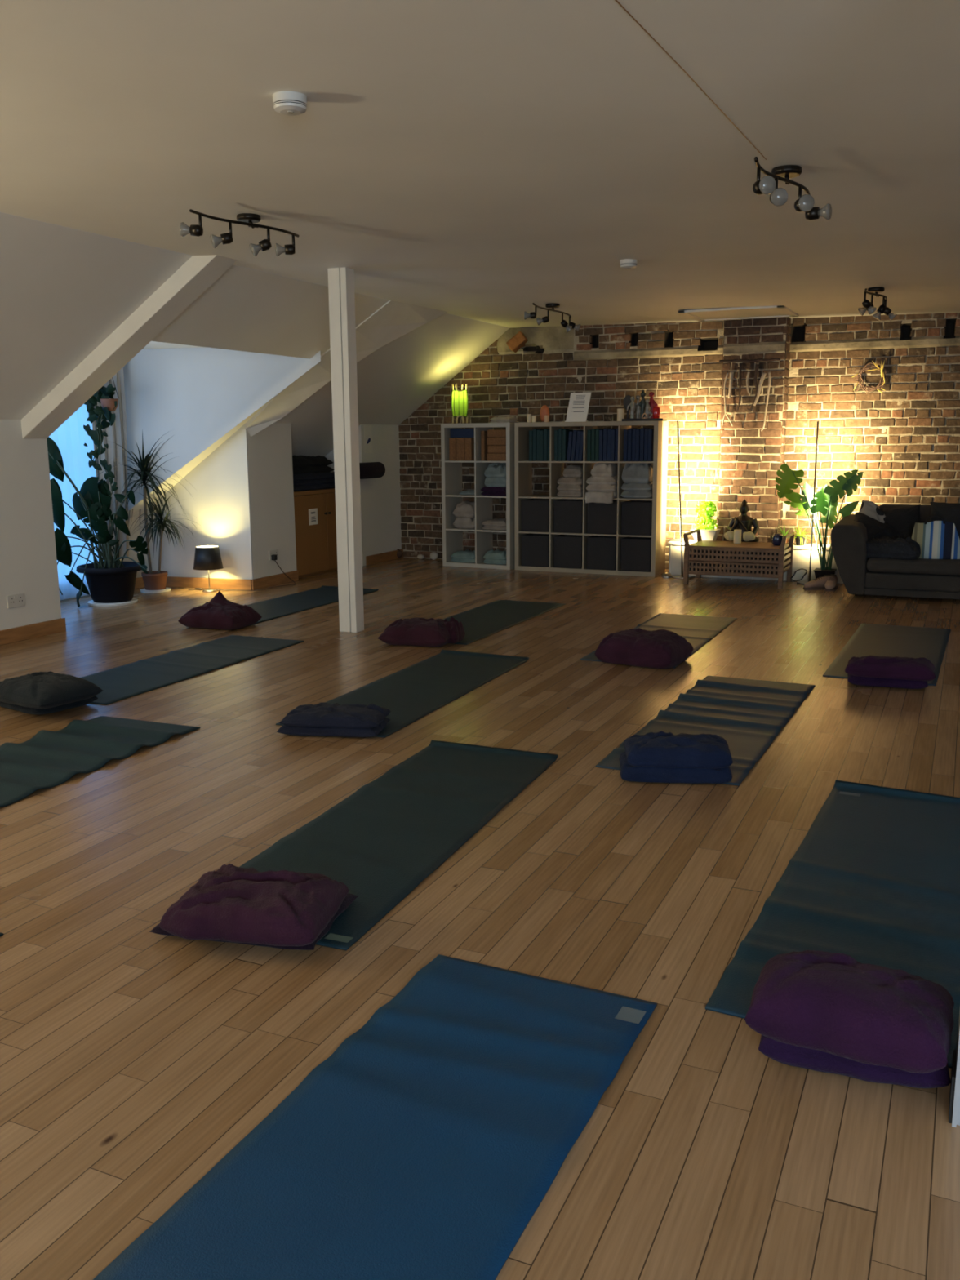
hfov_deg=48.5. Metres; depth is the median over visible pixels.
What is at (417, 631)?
pillow
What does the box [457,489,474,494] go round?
folded towel
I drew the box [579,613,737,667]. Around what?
yoga mat
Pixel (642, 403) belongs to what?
figurine
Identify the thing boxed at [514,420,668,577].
cube shelf
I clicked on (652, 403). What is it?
figurine
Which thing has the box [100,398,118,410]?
pot
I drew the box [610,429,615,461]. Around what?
foam block
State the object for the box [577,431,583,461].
foam block
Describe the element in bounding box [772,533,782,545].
glass jar
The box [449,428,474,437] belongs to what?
case
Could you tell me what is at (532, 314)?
track light
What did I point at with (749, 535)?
stone
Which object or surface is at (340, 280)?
support post
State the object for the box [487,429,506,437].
block
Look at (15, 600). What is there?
wall socket
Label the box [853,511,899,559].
cushion
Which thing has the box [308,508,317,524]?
notice
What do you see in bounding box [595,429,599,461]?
foam block
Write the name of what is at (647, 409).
figurine
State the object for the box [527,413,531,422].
candle
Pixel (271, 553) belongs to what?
wall socket
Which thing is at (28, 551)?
wall
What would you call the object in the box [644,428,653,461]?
foam block
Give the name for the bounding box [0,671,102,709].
pillow
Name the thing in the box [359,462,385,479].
bolster
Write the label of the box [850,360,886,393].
twig wreath
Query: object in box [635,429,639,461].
foam block
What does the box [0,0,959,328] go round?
ceiling
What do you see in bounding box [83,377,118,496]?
vine
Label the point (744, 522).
statue
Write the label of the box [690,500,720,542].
topiary plant
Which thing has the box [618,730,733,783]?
pillow
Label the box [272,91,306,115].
smoke detector
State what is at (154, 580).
pot
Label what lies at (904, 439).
wall
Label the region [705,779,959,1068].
yoga mat
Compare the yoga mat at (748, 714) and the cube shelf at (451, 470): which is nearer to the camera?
the yoga mat at (748, 714)
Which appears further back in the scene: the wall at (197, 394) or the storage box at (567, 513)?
the storage box at (567, 513)
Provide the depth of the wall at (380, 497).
11.56 m
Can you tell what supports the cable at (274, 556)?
on the floor
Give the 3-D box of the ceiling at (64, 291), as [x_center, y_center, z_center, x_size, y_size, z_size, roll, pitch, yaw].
[-3.574,-1.270,5.913,2.590,1.880,13.250,4,12,24]
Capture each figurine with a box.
[626,395,639,418]
[635,395,640,418]
[638,390,646,418]
[644,399,653,418]
[648,391,657,418]
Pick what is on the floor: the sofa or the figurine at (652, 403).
the sofa
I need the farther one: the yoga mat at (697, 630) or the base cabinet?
the base cabinet
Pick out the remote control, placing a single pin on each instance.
(668, 540)
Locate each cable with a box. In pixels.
[216,554,296,591]
[790,568,807,581]
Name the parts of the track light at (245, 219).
bulb, arm, bulb, arm, bulb, arm, bulb, arm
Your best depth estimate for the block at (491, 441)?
10.74 m
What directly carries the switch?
on the floor
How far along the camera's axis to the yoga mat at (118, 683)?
6.37 m
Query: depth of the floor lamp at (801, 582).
9.58 m
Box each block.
[448,437,456,460]
[456,437,465,460]
[464,437,474,460]
[480,431,494,460]
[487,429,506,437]
[487,437,506,444]
[487,444,506,453]
[487,453,506,461]
[528,430,533,461]
[533,429,543,461]
[536,430,539,461]
[539,430,543,461]
[543,429,547,461]
[547,429,549,461]
[554,430,558,461]
[558,428,564,461]
[562,429,573,461]
[566,431,573,461]
[570,430,583,461]
[574,431,581,461]
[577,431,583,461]
[586,430,591,461]
[591,428,602,461]
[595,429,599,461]
[599,429,603,461]
[603,428,613,461]
[607,429,611,461]
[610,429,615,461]
[614,428,617,461]
[623,429,627,461]
[627,428,632,461]
[631,428,639,461]
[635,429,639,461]
[640,427,649,461]
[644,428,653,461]
[647,429,653,461]
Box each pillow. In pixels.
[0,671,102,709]
[0,695,97,715]
[149,893,357,950]
[159,863,349,946]
[177,591,262,630]
[276,702,391,737]
[377,617,465,646]
[594,628,693,668]
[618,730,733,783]
[744,950,954,1073]
[758,1035,951,1088]
[844,655,935,680]
[847,674,928,688]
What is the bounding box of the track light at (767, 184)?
[752,156,831,220]
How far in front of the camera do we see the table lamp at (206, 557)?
9.36 m
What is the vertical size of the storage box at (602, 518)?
0.314 m
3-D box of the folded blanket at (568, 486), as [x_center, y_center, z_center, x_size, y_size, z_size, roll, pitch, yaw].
[0.939,-1.532,10.611,0.269,0.205,0.319,5,12,25]
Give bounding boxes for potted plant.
[769,524,795,542]
[789,522,817,545]
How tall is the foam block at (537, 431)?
0.304 m
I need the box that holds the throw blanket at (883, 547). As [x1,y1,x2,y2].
[866,534,920,559]
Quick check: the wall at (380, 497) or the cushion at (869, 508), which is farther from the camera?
the wall at (380, 497)
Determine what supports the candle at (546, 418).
on the cube shelf at (522, 466)
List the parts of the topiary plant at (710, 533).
pot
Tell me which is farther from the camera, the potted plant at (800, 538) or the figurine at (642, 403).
the figurine at (642, 403)
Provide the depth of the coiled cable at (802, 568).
9.72 m
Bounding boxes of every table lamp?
[188,545,223,592]
[451,383,468,423]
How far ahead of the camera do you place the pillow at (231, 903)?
2.80 m
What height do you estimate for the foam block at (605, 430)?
0.310 m
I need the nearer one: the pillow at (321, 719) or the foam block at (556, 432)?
the pillow at (321, 719)
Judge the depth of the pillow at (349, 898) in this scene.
2.89 m
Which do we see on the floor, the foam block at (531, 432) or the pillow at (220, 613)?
the pillow at (220, 613)
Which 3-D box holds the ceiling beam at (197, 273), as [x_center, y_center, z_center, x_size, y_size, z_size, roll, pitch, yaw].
[-2.210,-2.003,6.879,1.748,1.386,0.208,3,11,16]
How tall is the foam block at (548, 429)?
0.304 m
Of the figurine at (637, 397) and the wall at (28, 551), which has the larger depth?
the figurine at (637, 397)
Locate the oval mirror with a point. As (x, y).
(627, 401)
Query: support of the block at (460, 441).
on the cube shelf at (451, 470)
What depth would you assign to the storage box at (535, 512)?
10.68 m
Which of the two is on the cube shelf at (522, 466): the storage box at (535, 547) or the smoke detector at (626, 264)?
the storage box at (535, 547)
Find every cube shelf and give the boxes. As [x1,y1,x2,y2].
[440,422,515,569]
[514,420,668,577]
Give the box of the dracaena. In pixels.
[96,429,195,592]
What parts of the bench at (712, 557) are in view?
leg, rail, leg, lattice panel, leg, rail, leg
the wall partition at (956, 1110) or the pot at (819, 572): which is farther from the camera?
the pot at (819, 572)
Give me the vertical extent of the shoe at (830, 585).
0.118 m
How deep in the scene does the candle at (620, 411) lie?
10.23 m
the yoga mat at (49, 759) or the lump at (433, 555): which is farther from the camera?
the lump at (433, 555)
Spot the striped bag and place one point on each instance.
(936, 540)
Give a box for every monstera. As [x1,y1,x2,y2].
[46,436,147,607]
[775,463,863,577]
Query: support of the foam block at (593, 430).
on the cube shelf at (522, 466)
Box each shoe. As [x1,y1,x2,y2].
[803,574,832,590]
[823,574,837,591]
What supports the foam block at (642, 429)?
on the cube shelf at (522, 466)
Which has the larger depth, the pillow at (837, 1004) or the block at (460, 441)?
the block at (460, 441)
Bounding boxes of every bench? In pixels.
[667,539,843,583]
[683,528,795,589]
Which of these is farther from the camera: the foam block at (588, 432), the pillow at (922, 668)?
the foam block at (588, 432)
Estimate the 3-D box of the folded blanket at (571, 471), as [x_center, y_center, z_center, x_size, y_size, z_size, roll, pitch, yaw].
[0.957,-1.679,10.588,0.209,0.120,0.273,5,12,25]
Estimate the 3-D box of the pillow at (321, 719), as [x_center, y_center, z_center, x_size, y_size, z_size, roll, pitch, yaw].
[-0.671,0.358,4.937,0.476,0.114,0.280,1,11,8]
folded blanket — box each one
[292,455,334,474]
[293,471,334,491]
[452,499,475,528]
[480,486,506,495]
[481,518,506,530]
[484,462,506,487]
[556,475,582,497]
[562,464,582,477]
[585,475,617,503]
[590,462,617,476]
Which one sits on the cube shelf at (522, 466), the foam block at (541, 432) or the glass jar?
the foam block at (541, 432)
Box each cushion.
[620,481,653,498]
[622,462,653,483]
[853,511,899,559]
[858,500,885,523]
[866,557,959,575]
[879,504,930,523]
[882,504,920,538]
[929,502,959,538]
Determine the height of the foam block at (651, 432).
0.298 m
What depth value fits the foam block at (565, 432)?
10.46 m
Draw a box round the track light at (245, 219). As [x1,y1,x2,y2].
[179,208,298,256]
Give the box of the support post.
[327,266,364,632]
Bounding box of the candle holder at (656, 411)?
[652,407,660,418]
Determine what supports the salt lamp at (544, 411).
on the cube shelf at (522, 466)
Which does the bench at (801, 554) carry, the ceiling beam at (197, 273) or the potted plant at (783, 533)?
the potted plant at (783, 533)
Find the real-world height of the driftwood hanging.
0.664 m
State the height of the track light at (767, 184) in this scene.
0.181 m
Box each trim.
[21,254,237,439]
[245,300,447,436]
[615,0,766,159]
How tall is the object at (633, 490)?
0.171 m
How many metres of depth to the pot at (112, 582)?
8.70 m
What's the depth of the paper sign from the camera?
10.40 m
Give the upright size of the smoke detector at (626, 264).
0.052 m
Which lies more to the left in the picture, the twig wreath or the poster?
the poster
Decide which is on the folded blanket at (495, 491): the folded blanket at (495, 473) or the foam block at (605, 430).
the folded blanket at (495, 473)
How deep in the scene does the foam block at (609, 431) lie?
10.26 m
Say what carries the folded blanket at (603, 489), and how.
on the cube shelf at (522, 466)
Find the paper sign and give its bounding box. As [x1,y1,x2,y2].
[564,392,591,422]
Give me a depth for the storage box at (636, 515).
10.24 m
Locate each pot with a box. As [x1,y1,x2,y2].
[75,561,142,603]
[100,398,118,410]
[141,570,167,590]
[813,568,836,577]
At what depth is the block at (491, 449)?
10.76 m
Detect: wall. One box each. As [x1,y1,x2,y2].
[0,419,61,630]
[62,341,320,599]
[138,422,297,579]
[324,424,401,566]
[398,312,959,568]
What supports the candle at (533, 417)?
on the cube shelf at (522, 466)
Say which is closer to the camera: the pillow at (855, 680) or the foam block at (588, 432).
the pillow at (855, 680)
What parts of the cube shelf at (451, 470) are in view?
panel, panel, panel, panel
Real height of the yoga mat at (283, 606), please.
0.017 m
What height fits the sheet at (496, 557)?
0.145 m
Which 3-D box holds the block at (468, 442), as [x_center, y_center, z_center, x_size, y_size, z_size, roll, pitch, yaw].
[-0.070,-1.971,11.015,0.080,0.232,0.220,5,12,28]
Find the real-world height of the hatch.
0.021 m
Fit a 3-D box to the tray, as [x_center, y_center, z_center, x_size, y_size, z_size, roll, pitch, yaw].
[1.568,-2.100,10.179,0.400,0.022,0.160,4,12,24]
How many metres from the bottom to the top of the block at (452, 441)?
0.232 m
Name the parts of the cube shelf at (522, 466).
panel, panel, panel, panel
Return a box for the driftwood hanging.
[719,357,780,431]
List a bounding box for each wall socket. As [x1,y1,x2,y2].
[6,592,25,608]
[268,549,279,559]
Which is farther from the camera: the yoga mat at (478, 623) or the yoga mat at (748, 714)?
the yoga mat at (478, 623)
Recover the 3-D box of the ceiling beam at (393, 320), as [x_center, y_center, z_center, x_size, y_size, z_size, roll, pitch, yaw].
[-0.900,-2.417,9.172,2.185,1.305,0.910,-4,11,-16]
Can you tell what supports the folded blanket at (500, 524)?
on the cube shelf at (451, 470)
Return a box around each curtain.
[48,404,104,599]
[92,367,128,558]
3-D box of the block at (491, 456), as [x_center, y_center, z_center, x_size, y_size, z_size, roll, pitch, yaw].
[0.205,-1.861,10.846,0.220,0.076,0.160,5,12,28]
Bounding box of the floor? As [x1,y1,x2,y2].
[0,557,959,1279]
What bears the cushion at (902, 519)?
on the sofa
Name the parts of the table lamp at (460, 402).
lamp shade, wire frame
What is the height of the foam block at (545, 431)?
0.310 m
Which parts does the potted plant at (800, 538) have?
pot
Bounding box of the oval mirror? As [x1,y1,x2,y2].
[623,395,631,418]
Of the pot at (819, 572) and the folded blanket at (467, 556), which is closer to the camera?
the pot at (819, 572)
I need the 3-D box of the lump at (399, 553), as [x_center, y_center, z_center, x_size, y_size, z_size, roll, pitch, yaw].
[-0.943,-0.973,11.988,0.145,0.106,0.127,-2,11,-9]
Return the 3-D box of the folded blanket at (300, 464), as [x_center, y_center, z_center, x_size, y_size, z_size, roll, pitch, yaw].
[-1.872,-1.750,10.619,0.450,0.189,0.863,4,12,24]
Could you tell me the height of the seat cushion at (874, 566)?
0.113 m
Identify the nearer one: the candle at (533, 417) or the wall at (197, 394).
the wall at (197, 394)
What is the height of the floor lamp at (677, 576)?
1.468 m
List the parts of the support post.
post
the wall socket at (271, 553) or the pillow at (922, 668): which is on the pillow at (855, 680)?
the pillow at (922, 668)
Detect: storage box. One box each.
[520,498,549,532]
[520,533,549,567]
[553,498,582,533]
[553,534,582,568]
[586,499,617,534]
[586,535,616,570]
[620,536,651,572]
[621,500,652,535]
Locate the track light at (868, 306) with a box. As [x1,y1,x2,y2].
[857,287,897,320]
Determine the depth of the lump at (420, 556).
11.86 m
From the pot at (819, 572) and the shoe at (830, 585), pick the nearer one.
the shoe at (830, 585)
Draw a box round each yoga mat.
[0,715,199,806]
[80,635,304,705]
[93,954,657,1279]
[240,739,558,950]
[246,585,378,623]
[275,649,528,737]
[443,600,565,644]
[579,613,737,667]
[595,675,815,786]
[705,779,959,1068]
[822,623,951,685]
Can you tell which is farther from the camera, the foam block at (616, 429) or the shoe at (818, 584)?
the foam block at (616, 429)
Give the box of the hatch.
[678,305,798,321]
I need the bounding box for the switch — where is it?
[661,572,671,577]
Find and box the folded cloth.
[489,416,519,422]
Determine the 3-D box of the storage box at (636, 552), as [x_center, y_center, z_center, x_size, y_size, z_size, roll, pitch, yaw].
[1.568,-0.847,10.445,0.298,0.314,0.316,5,12,25]
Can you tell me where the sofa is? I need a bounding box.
[830,504,959,599]
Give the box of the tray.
[622,417,666,421]
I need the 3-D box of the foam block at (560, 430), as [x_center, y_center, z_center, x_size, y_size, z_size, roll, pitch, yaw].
[0.830,-1.932,10.563,0.036,0.310,0.224,5,12,25]
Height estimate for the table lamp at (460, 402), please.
0.396 m
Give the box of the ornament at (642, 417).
[641,413,647,418]
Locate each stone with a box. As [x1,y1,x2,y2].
[724,530,733,541]
[742,531,755,541]
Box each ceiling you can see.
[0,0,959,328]
[0,212,509,517]
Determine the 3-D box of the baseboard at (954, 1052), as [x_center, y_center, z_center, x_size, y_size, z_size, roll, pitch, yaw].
[0.947,0.893,2.138,0.006,0.100,0.105,4,12,24]
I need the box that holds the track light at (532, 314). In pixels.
[524,302,580,332]
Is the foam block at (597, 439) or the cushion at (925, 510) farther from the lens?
the foam block at (597, 439)
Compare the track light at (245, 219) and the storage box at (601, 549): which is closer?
the track light at (245, 219)
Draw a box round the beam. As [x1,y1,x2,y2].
[506,331,528,352]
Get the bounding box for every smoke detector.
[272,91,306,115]
[619,258,637,269]
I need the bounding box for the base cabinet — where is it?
[293,488,337,577]
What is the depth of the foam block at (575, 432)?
10.40 m
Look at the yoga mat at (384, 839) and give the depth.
3.72 m
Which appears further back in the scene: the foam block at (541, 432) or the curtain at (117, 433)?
the foam block at (541, 432)
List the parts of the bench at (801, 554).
panel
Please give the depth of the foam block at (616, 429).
10.22 m
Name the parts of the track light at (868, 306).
bulb, arm, bulb, bulb, bulb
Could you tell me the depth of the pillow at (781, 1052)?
2.23 m
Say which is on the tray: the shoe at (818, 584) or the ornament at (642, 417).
the ornament at (642, 417)
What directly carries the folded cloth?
on the cube shelf at (451, 470)
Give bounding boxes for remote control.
[667,538,679,541]
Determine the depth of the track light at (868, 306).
7.75 m
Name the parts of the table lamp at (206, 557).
cord, lamp shade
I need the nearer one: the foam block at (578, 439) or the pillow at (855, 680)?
the pillow at (855, 680)
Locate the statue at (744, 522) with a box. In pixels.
[725,499,759,542]
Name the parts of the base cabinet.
door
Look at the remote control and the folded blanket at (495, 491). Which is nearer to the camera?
the remote control
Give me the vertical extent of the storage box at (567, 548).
0.314 m
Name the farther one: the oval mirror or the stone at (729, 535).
the oval mirror
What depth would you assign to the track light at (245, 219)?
5.24 m
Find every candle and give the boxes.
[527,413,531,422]
[531,415,536,422]
[543,415,549,422]
[617,407,624,421]
[733,528,741,543]
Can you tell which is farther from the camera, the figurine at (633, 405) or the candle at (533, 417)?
the candle at (533, 417)
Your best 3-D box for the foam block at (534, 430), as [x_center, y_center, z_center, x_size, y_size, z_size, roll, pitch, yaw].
[0.586,-1.951,10.676,0.036,0.310,0.224,5,12,25]
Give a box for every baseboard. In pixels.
[0,617,66,644]
[134,576,252,590]
[251,570,298,590]
[365,549,403,564]
[948,1048,956,1123]
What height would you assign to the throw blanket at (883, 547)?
0.175 m
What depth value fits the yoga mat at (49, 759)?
4.62 m
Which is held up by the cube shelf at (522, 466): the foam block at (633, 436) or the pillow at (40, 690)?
the foam block at (633, 436)
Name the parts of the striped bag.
handle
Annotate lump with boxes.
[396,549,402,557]
[417,554,424,559]
[430,551,438,559]
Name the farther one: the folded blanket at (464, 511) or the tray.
the folded blanket at (464, 511)
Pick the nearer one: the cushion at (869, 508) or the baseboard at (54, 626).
the baseboard at (54, 626)
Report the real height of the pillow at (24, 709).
0.105 m
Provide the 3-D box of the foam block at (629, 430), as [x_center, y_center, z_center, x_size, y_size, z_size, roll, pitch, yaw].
[1.473,-1.880,10.267,0.036,0.310,0.224,5,12,25]
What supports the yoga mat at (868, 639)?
on the floor
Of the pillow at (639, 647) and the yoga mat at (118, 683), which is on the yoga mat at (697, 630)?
the pillow at (639, 647)
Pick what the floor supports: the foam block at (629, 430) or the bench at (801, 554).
the bench at (801, 554)
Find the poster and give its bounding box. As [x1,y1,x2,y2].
[364,425,372,453]
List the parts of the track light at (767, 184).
arm, bulb, arm, bulb, arm, bulb, bulb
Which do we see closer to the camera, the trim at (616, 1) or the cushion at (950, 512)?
the trim at (616, 1)
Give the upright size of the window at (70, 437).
2.045 m
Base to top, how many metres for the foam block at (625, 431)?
0.298 m
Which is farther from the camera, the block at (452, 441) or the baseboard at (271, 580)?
the block at (452, 441)
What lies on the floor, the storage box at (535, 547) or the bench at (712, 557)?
the bench at (712, 557)
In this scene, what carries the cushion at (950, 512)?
on the sofa
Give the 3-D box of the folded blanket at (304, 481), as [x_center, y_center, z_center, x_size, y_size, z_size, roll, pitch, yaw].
[-1.805,-1.599,10.650,0.565,0.178,1.018,4,12,24]
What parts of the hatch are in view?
panel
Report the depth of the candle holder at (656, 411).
10.06 m
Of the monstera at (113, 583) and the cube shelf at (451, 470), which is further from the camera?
the cube shelf at (451, 470)
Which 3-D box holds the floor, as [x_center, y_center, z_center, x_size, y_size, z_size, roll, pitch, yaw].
[-0.179,0.464,4.705,10.500,0.001,13.300,4,12,24]
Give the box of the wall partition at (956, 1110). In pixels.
[951,1010,959,1127]
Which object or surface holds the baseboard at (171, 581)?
attached to the wall at (239, 498)
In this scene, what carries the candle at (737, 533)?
on the bench at (712, 557)
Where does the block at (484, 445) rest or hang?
on the cube shelf at (451, 470)
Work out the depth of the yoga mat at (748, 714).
5.12 m
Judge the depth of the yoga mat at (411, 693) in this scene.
5.83 m
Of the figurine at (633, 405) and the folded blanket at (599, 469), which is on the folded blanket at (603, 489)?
the folded blanket at (599, 469)
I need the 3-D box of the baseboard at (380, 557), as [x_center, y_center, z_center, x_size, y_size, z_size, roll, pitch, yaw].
[-1.041,-0.913,11.714,0.018,0.095,0.810,4,12,24]
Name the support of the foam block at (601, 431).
on the cube shelf at (522, 466)
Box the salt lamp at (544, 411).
[539,404,550,422]
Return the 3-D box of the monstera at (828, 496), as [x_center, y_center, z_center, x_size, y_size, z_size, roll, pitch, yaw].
[3.042,-1.049,9.629,0.713,1.080,0.289,6,12,30]
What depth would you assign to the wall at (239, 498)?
9.63 m
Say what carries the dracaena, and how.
on the floor
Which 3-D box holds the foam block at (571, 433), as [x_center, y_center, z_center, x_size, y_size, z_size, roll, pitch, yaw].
[0.923,-1.911,10.520,0.060,0.287,0.230,5,12,25]
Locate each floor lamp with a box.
[671,420,694,578]
[796,421,818,584]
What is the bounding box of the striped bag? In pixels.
[911,514,959,559]

